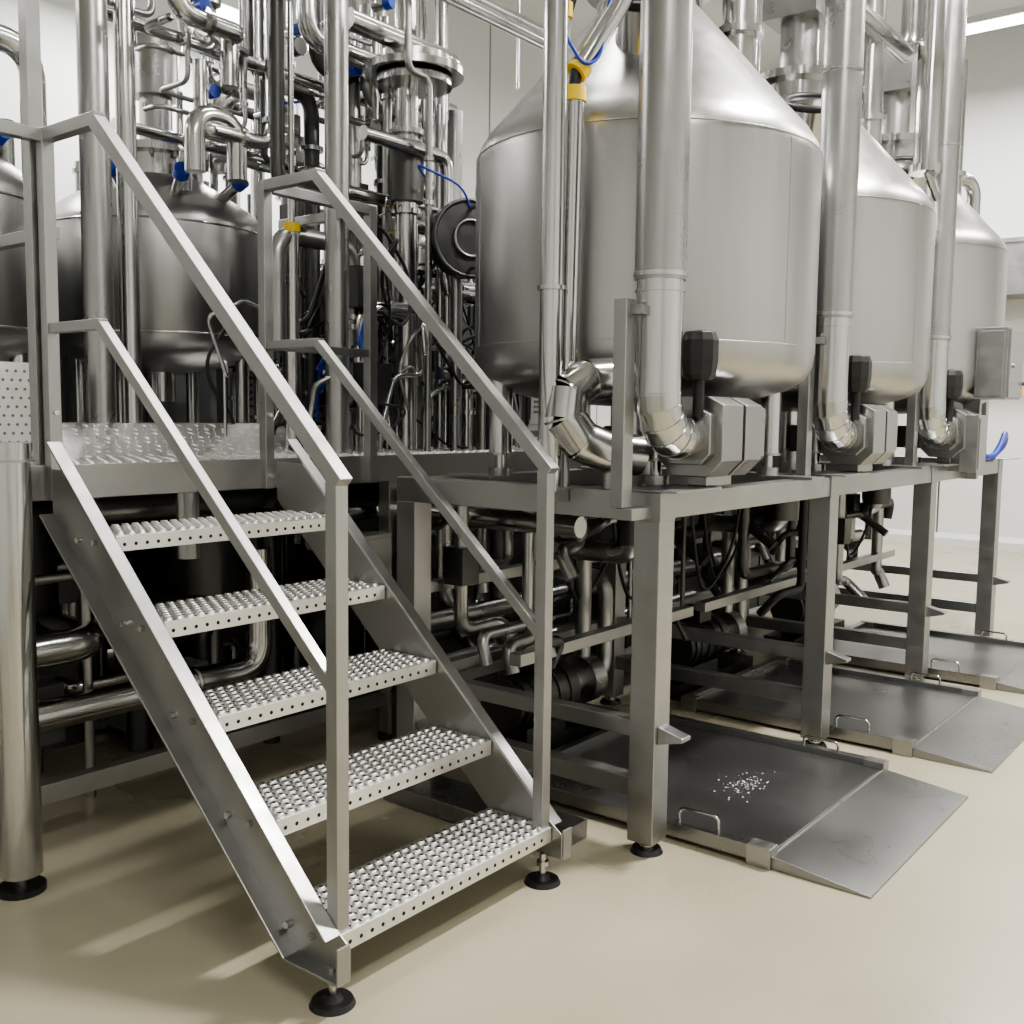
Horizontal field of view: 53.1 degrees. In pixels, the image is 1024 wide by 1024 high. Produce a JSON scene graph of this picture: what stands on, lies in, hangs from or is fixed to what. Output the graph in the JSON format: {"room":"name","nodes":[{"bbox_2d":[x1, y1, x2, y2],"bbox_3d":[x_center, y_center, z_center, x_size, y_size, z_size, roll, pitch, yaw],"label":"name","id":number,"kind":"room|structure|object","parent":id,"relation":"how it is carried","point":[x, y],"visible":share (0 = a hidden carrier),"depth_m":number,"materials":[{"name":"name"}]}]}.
{"room":"processing plant","nodes":[
{"label":"processing plant","id":0,"kind":"room"},
{"bbox_2d":[0,0,610,426],"bbox_3d":[-3.001,-2.466,8.962,0.106,6.300,16.600,5,7,38],"label":"wall","id":1,"kind":"structure","parent":0,"point":[487,54],"depth_m":9.93,"materials":[{"name":"paint"}]},
{"bbox_2d":[0,539,1023,1023],"bbox_3d":[1.702,1.120,5.523,12.000,0.100,16.600,5,7,38],"label":"floor","id":2,"kind":"structure","parent":0,"point":[142,916],"depth_m":3.15,"materials":[{"name":"beige concrete"}]},
{"bbox_2d":[0,442,46,900],"bbox_3d":[-1.627,0.503,3.298,0.265,1.455,0.160,5,7,38],"label":"column","id":3,"kind":"structure","parent":2,"relation":"on","point":[21,833],"depth_m":3.22,"materials":[{"name":"metal"}]},
{"bbox_2d":[0,361,30,441],"bbox_3d":[-2.598,-0.358,3.506,0.551,0.370,1.700,5,7,38],"label":"box","id":4,"kind":"object","parent":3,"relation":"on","point":[15,423],"visible":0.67,"depth_m":3.93,"materials":[{"name":"metal"}]},
{"bbox_2d":[35,110,571,1016],"bbox_3d":[-0.711,-0.010,3.395,1.516,2.482,1.070,5,7,38],"label":"staircase","id":5,"kind":"structure","parent":2,"relation":"on","point":[314,930],"depth_m":3.26,"materials":[{"name":"metal"}]},
{"bbox_2d":[32,482,586,797],"bbox_3d":[-0.287,0.324,6.269,3.345,1.300,8.600,5,7,38],"label":"piping","id":6,"kind":"object","parent":2,"relation":"on","point":[70,699],"visible":0.2,"depth_m":4.62,"materials":[{"name":"metal"}]},
{"bbox_2d":[0,0,821,805],"bbox_3d":[-0.917,-1.162,6.519,2.902,4.200,9.200,5,7,38],"label":"work platform","id":7,"kind":"object","parent":2,"relation":"on","point":[118,459],"visible":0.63,"depth_m":4.31,"materials":[{"name":"metal"}]},
{"bbox_2d":[0,118,59,362],"bbox_3d":[-2.695,-1.399,4.648,1.224,2.230,1.172,5,7,38],"label":"vessel","id":8,"kind":"object","parent":7,"relation":"on","point":[13,294],"visible":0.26,"depth_m":4.49,"materials":[{"name":"metal"}]},
{"bbox_2d":[60,352,216,422],"bbox_3d":[-2.443,-1.052,6.652,0.260,1.180,1.100,5,7,38],"label":"base cabinet","id":9,"kind":"object","parent":7,"relation":"on","point":[176,411],"visible":0.08,"depth_m":6.79,"materials":[{"name":"black metal"}]},
{"bbox_2d":[56,31,258,422],"bbox_3d":[-2.001,-1.535,5.839,1.265,2.300,1.212,5,7,38],"label":"vessel","id":10,"kind":"object","parent":7,"relation":"on","point":[175,334],"visible":0.4,"depth_m":5.48,"materials":[{"name":"metal"}]},
{"bbox_2d":[216,351,282,422],"bbox_3d":[-1.729,-1.126,7.550,0.260,1.180,1.100,5,7,38],"label":"base cabinet","id":11,"kind":"object","parent":7,"relation":"on","point":[219,379],"visible":0.02,"depth_m":7.12,"materials":[{"name":"black metal"}]},
{"bbox_2d":[205,165,528,452],"bbox_3d":[-0.671,-1.040,5.397,0.979,1.414,2.335,5,7,38],"label":"hose","id":12,"kind":"object","parent":7,"relation":"on","point":[318,388],"visible":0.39,"depth_m":5.11,"materials":[{"name":"black rubber"}]},
{"bbox_2d":[362,531,394,649],"bbox_3d":[-0.624,0.455,4.717,0.160,0.723,0.300,5,7,38],"label":"junction box","id":13,"kind":"object","parent":7,"relation":"attached to","point":[381,542],"visible":0.25,"depth_m":4.62,"materials":[{"name":"metal"}]},
{"bbox_2d":[360,114,473,381],"bbox_3d":[-0.647,-1.740,7.536,1.306,2.430,1.252,5,7,38],"label":"vessel","id":14,"kind":"object","parent":7,"relation":"on","point":[467,333],"visible":0.02,"depth_m":7.08,"materials":[{"name":"metal"}]},
{"bbox_2d":[431,198,475,450],"bbox_3d":[-0.238,-0.949,5.254,0.285,1.282,0.401,5,7,38],"label":"lid","id":15,"kind":"object","parent":7,"relation":"on","point":[453,231],"visible":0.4,"depth_m":5.17,"materials":[{"name":"metal"}]},
{"bbox_2d":[524,397,590,436],"bbox_3d":[0.412,-1.348,10.246,0.260,1.180,1.100,5,7,38],"label":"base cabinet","id":16,"kind":"object","parent":7,"relation":"on","point":[533,422],"visible":0.09,"depth_m":9.88,"materials":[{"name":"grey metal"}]},
{"bbox_2d":[480,560,618,749],"bbox_3d":[0.054,0.603,4.972,0.627,0.990,0.990,5,7,38],"label":"pump","id":17,"kind":"object","parent":2,"relation":"on","point":[581,677],"visible":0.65,"depth_m":4.97,"materials":[{"name":"metal"}]},
{"bbox_2d":[383,298,1020,857],"bbox_3d":[1.527,0.066,5.763,1.370,1.950,5.195,5,7,38],"label":"support frame","id":18,"kind":"object","parent":2,"relation":"on","point":[653,509],"visible":0.7,"depth_m":4.33,"materials":[{"name":"silver metal"}]},
{"bbox_2d":[544,357,648,488],"bbox_3d":[0.317,-0.324,3.689,0.425,0.478,0.224,-3,6,-33],"label":"pipe elbow","id":19,"kind":"object","parent":18,"relation":"attached to","point":[587,443],"visible":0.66,"depth_m":3.60,"materials":[{"name":"metal"}]},
{"bbox_2d":[561,0,633,486],"bbox_3d":[0.332,-2.535,3.583,0.364,4.900,0.106,-1,6,-22],"label":"pipe","id":20,"kind":"object","parent":18,"relation":"attached to","point":[598,36],"visible":0.73,"depth_m":3.64,"materials":[{"name":"metal"}]},
{"bbox_2d":[447,0,824,563],"bbox_3d":[0.570,-1.213,4.418,1.457,3.320,1.457,5,7,38],"label":"storage tank","id":21,"kind":"object","parent":18,"relation":"on","point":[755,166],"visible":0.62,"depth_m":3.86,"materials":[{"name":"metal"}]},
{"bbox_2d":[570,0,576,21],"bbox_3d":[0.331,-1.796,3.916,0.344,0.535,0.122,0,5,-8],"label":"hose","id":22,"kind":"object","parent":21,"relation":"attached to","point":[573,1],"visible":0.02,"depth_m":3.85,"materials":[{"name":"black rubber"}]},
{"bbox_2d":[659,330,764,486],"bbox_3d":[0.728,-0.379,3.801,0.260,0.560,0.476,5,7,38],"label":"valve","id":23,"kind":"object","parent":21,"relation":"attached to","point":[734,428],"visible":0.91,"depth_m":3.66,"materials":[{"name":"metal"}]},
{"bbox_2d":[379,492,893,738],"bbox_3d":[1.152,0.400,6.043,1.255,1.224,4.576,5,7,38],"label":"piping","id":24,"kind":"object","parent":18,"relation":"attached to","point":[456,564],"depth_m":5.16,"materials":[{"name":"silver metal"}]},
{"bbox_2d":[662,0,935,560],"bbox_3d":[1.535,-1.313,5.634,1.457,3.320,1.457,5,7,38],"label":"storage tank","id":25,"kind":"object","parent":18,"relation":"on","point":[896,228],"visible":0.36,"depth_m":5.12,"materials":[{"name":"metal"}]},
{"bbox_2d":[820,354,897,471],"bbox_3d":[1.693,-0.479,5.016,0.260,0.560,0.476,5,7,38],"label":"valve","id":26,"kind":"object","parent":25,"relation":"attached to","point":[878,424],"visible":0.82,"depth_m":4.87,"materials":[{"name":"metal"}]},
{"bbox_2d":[820,34,1008,539],"bbox_3d":[2.500,-1.413,6.849,1.457,3.320,1.457,5,7,38],"label":"storage tank","id":27,"kind":"object","parent":18,"relation":"on","point":[981,255],"visible":0.2,"depth_m":6.30,"materials":[{"name":"metal"}]},
{"bbox_2d":[919,369,978,462],"bbox_3d":[2.658,-0.579,6.232,0.260,0.560,0.476,5,7,38],"label":"valve","id":28,"kind":"object","parent":27,"relation":"attached to","point":[957,418],"visible":0.56,"depth_m":6.06,"materials":[{"name":"metal"}]},
{"bbox_2d":[962,174,980,214],"bbox_3d":[3.077,-1.338,7.072,0.769,1.945,0.109,-3,6,-34],"label":"pipe","id":29,"kind":"object","parent":27,"relation":"attached to","point":[970,184],"visible":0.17,"depth_m":7.00,"materials":[{"name":"metal"}]},
{"bbox_2d":[948,327,1023,478],"bbox_3d":[3.068,-0.676,6.503,0.326,0.930,1.160,5,7,38],"label":"control box","id":30,"kind":"object","parent":18,"relation":"on","point":[1000,350],"visible":0.94,"depth_m":6.18,"materials":[{"name":"metal"}]},
{"bbox_2d":[670,514,752,700],"bbox_3d":[1.019,0.503,6.187,0.627,0.990,0.990,5,7,38],"label":"pump","id":31,"kind":"object","parent":2,"relation":"on","point":[712,657],"visible":0.51,"depth_m":6.06,"materials":[{"name":"metal"}]},
{"bbox_2d":[525,714,967,898],"bbox_3d":[0.932,1.108,4.284,1.561,0.131,1.230,5,7,38],"label":"scale","id":32,"kind":"object","parent":2,"relation":"on","point":[837,819],"visible":0.74,"depth_m":4.07,"materials":[{"name":"metal"}]},
{"bbox_2d":[710,771,774,801],"bbox_3d":[0.969,1.129,4.269,0.211,0.002,0.437,5,7,38],"label":"powder spill","id":33,"kind":"object","parent":32,"relation":"on","point":[774,771],"visible":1,"depth_m":4.24,"materials":[{"name":"white"}]},
{"bbox_2d":[764,525,844,643],"bbox_3d":[1.984,0.403,7.402,0.627,0.990,0.990,5,7,38],"label":"pump","id":34,"kind":"object","parent":2,"relation":"on","point":[785,608],"visible":0.08,"depth_m":7.00,"materials":[{"name":"metal"}]},
{"bbox_2d":[681,656,1023,772],"bbox_3d":[1.897,1.008,5.500,1.561,0.131,1.230,5,7,38],"label":"scale","id":35,"kind":"object","parent":2,"relation":"on","point":[939,722],"visible":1,"depth_m":5.33,"materials":[{"name":"metal"}]},
{"bbox_2d":[798,620,1023,693],"bbox_3d":[2.862,0.908,6.715,1.561,0.131,1.230,5,7,38],"label":"scale","id":36,"kind":"object","parent":2,"relation":"on","point":[990,663],"visible":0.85,"depth_m":6.62,"materials":[{"name":"metal"}]},
{"bbox_2d":[495,0,1023,72],"bbox_3d":[1.778,-5.253,4.937,12.000,0.100,16.600,5,7,38],"label":"ceiling","id":37,"kind":"structure","parent":0,"point":[583,13],"depth_m":12.05,"materials":[{"name":"white paint"}]},
{"bbox_2d":[216,0,363,49],"bbox_3d":[-2.044,-4.782,8.395,0.250,1.562,3.200,5,7,38],"label":"pendant light","id":38,"kind":"object","parent":37,"relation":"hanging from","point":[229,9],"visible":0.02,"depth_m":8.13,"materials":[{"name":"white plastic"}]},
{"bbox_2d":[0,0,919,453],"bbox_3d":[-0.184,-2.799,6.019,8.197,4.992,3.645,-2,6,-27],"label":"piping","id":39,"kind":"object","parent":37,"relation":"hanging from","point":[404,78],"visible":0.69,"depth_m":5.03,"materials":[{"name":"metal"}]},
{"bbox_2d":[537,0,568,501],"bbox_3d":[0.175,-2.541,3.467,0.104,5.030,0.147,5,7,38],"label":"riser pipe","id":40,"kind":"object","parent":37,"relation":"hanging from","point":[551,287],"visible":0.8,"depth_m":3.56,"materials":[{"name":"metal"}]},
{"bbox_2d":[631,0,704,459],"bbox_3d":[0.554,-2.604,3.341,0.197,4.873,0.324,5,7,38],"label":"downpipe","id":41,"kind":"object","parent":37,"relation":"hanging from","point":[660,274],"visible":0.99,"depth_m":3.39,"materials":[{"name":"metal"}]},
{"bbox_2d":[813,0,865,451],"bbox_3d":[1.519,-2.704,4.556,0.197,4.873,0.324,5,7,38],"label":"downpipe","id":42,"kind":"object","parent":37,"relation":"hanging from","point":[844,20],"visible":0.92,"depth_m":4.58,"materials":[{"name":"metal"}]},
{"bbox_2d":[908,0,947,200],"bbox_3d":[2.330,-3.461,5.538,0.180,3.466,0.273,5,7,38],"label":"pipe","id":43,"kind":"object","parent":37,"relation":"hanging from","point":[933,13],"visible":1,"depth_m":5.56,"materials":[{"name":"metal"}]},
{"bbox_2d":[918,0,967,446],"bbox_3d":[2.484,-2.804,5.771,0.197,4.873,0.324,5,7,38],"label":"downpipe","id":44,"kind":"object","parent":37,"relation":"hanging from","point":[934,429],"visible":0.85,"depth_m":5.77,"materials":[{"name":"metal"}]},
{"bbox_2d":[898,5,1023,34],"bbox_3d":[4.837,-5.314,10.437,3.000,0.712,0.300,5,7,38],"label":"pendant light","id":45,"kind":"object","parent":37,"relation":"hanging from","point":[1011,16],"visible":0.22,"depth_m":10.34,"materials":[{"name":"white plastic"}]},
{"bbox_2d":[818,23,1023,538],"bbox_3d":[6.920,-2.604,11.753,12.000,6.300,0.106,5,7,38],"label":"wall","id":46,"kind":"structure","parent":0,"point":[993,154],"depth_m":12.46,"materials":[{"name":"paint"}]},
{"bbox_2d":[855,526,1023,551],"bbox_3d":[6.830,0.459,11.966,12.000,0.160,0.080,5,7,38],"label":"baseboard","id":47,"kind":"structure","parent":46,"relation":"attached to","point":[894,535],"depth_m":12.90,"materials":[{"name":"white ceramic"}]},
{"bbox_2d":[1001,236,1023,299],"bbox_3d":[6.200,-2.816,11.787,2.040,0.640,0.720,5,7,38],"label":"ventilation duct","id":48,"kind":"object","parent":46,"relation":"attached to","point":[1015,245],"visible":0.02,"depth_m":11.71,"materials":[{"name":"metal"}]}
]}

